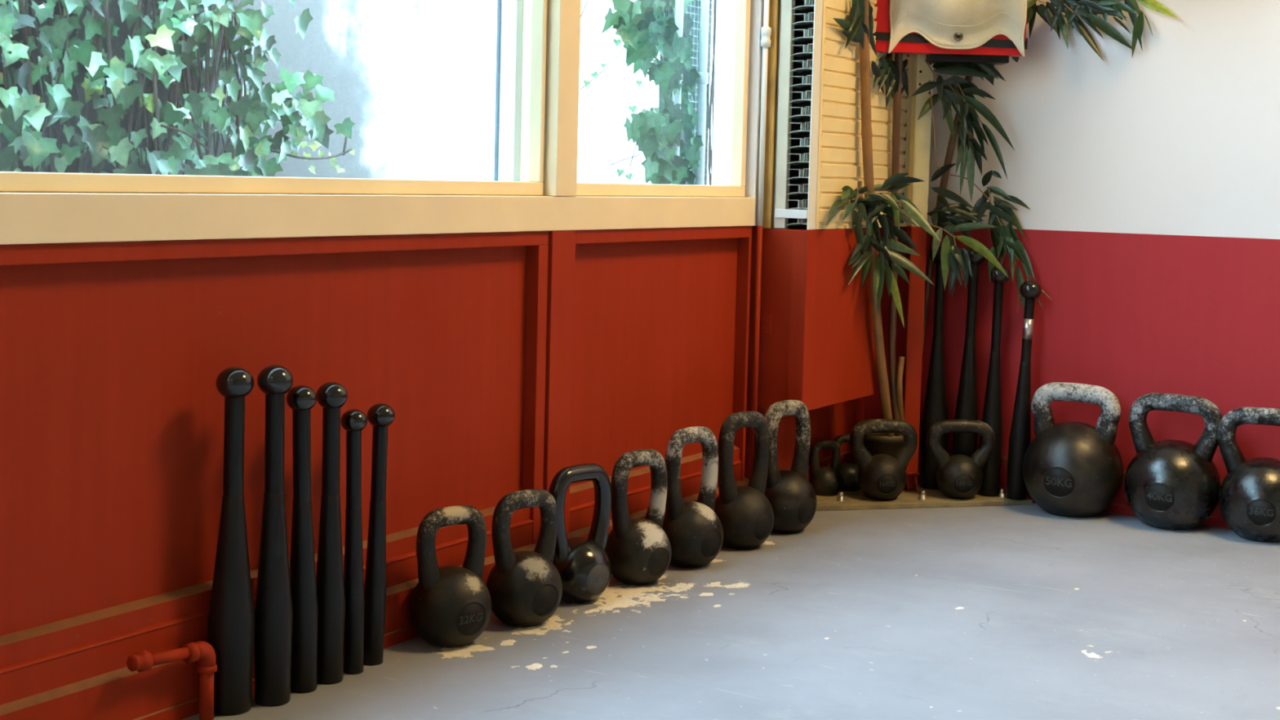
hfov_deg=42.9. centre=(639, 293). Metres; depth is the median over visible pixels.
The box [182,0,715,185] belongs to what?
wall
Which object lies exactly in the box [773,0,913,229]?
heater
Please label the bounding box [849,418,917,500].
kettlebell
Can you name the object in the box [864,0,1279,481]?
wall
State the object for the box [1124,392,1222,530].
kettlebell
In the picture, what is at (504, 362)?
wall
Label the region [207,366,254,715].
club
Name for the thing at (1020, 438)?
club
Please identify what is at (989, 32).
target
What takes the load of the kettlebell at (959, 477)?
on the steel post
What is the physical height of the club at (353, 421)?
0.434 m
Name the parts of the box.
socket plate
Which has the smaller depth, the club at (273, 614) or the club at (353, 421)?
the club at (273, 614)
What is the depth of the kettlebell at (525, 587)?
2.94 m
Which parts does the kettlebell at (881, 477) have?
handle, number plate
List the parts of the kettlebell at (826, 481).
handle, number plate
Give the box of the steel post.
[815,53,1032,511]
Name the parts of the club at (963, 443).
handle, knob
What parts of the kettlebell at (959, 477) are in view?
handle, number plate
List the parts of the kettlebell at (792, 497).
handle, number plate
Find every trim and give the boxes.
[0,445,742,705]
[762,0,779,228]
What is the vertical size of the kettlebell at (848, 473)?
0.161 m
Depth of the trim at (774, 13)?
3.88 m
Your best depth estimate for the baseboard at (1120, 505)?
4.13 m
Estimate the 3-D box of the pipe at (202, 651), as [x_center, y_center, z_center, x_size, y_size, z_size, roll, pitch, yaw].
[-0.677,0.570,2.368,0.030,0.132,0.157,4,5,32]
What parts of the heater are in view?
frame, panel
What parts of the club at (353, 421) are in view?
knob, handle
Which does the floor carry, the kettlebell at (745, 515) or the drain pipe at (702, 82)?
the kettlebell at (745, 515)
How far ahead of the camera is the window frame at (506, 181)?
2.89 m
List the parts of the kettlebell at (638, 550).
handle, number plate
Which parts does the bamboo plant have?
pot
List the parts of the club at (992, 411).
handle, knob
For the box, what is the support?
attached to the wall at (504, 362)
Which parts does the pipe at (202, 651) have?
arm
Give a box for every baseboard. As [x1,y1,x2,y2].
[0,449,854,719]
[917,447,1230,528]
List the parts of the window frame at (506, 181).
rail, frame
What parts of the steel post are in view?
post, post, plate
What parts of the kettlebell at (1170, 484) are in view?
number plate, handle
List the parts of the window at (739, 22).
rail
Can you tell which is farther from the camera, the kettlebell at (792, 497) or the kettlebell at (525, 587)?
the kettlebell at (792, 497)
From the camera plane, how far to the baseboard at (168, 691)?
2.37 m
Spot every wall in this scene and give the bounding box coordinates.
[0,0,865,635]
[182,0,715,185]
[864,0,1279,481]
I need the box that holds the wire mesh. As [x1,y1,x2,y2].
[682,0,713,185]
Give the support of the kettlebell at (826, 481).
on the steel post
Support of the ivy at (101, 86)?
attached to the wall at (415, 79)
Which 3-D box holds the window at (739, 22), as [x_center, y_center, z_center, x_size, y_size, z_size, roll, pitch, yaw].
[0.059,-1.197,3.569,0.103,1.975,0.852,4,5,32]
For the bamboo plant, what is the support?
on the steel post
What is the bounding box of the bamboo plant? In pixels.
[825,0,1177,457]
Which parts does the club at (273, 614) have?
handle, knob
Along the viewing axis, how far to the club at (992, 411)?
4.24 m
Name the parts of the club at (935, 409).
handle, knob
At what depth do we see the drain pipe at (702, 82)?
4.31 m
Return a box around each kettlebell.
[409,505,491,647]
[486,488,562,626]
[548,462,611,603]
[604,448,671,585]
[662,426,723,568]
[713,411,773,549]
[764,400,817,533]
[808,440,841,496]
[831,433,864,491]
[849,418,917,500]
[926,419,995,499]
[1022,382,1124,517]
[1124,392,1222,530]
[1217,406,1279,542]
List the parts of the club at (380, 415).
handle, knob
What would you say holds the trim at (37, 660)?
attached to the wall at (504, 362)
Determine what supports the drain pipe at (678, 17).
on the ground
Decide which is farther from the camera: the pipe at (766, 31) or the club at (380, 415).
the pipe at (766, 31)
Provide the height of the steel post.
1.450 m
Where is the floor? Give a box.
[182,502,1279,719]
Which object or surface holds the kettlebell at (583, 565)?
on the floor
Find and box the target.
[872,0,1027,65]
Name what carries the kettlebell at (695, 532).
on the floor
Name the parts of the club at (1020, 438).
handle, knob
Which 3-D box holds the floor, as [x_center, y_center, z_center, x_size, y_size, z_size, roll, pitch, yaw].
[0.924,0.815,0.786,4.720,0.050,6.350,4,5,32]
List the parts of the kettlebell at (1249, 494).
handle, number plate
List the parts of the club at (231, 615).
handle, knob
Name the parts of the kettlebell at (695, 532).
handle, number plate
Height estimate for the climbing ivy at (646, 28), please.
2.001 m
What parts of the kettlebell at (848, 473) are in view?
handle, number plate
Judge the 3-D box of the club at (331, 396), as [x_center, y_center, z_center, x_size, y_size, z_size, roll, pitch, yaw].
[-0.495,0.382,2.607,0.050,0.484,0.050,4,5,32]
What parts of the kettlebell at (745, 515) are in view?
handle, number plate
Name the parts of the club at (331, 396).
handle, knob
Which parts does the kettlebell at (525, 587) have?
handle, number plate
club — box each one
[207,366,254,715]
[253,364,293,706]
[285,385,318,693]
[315,382,347,684]
[340,408,367,674]
[363,403,395,665]
[920,245,951,489]
[952,246,986,457]
[977,265,1010,496]
[1005,280,1041,500]
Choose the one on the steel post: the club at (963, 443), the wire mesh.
the club at (963, 443)
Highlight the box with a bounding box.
[757,227,879,410]
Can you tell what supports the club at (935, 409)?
on the steel post
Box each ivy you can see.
[0,0,355,177]
[579,0,716,185]
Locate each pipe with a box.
[126,640,217,719]
[670,0,683,184]
[695,0,708,185]
[749,0,771,478]
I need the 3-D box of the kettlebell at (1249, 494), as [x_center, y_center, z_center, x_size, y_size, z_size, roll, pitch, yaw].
[1.489,0.428,3.880,0.206,0.313,0.206,0,4,-17]
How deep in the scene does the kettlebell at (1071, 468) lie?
4.05 m
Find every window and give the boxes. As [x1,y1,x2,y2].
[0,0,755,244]
[577,0,751,196]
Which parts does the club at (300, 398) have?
knob, handle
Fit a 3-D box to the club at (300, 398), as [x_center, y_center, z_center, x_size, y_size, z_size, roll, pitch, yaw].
[-0.529,0.384,2.555,0.047,0.485,0.047,4,6,32]
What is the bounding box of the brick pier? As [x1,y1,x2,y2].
[658,0,711,185]
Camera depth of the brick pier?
4.41 m
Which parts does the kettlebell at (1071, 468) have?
number plate, handle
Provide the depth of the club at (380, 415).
2.70 m
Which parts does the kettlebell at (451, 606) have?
handle, number plate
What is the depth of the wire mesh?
4.44 m
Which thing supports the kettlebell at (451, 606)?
on the floor
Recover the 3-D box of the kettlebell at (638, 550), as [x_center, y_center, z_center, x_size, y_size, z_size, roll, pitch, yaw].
[-0.004,0.451,3.311,0.145,0.271,0.134,-2,6,-43]

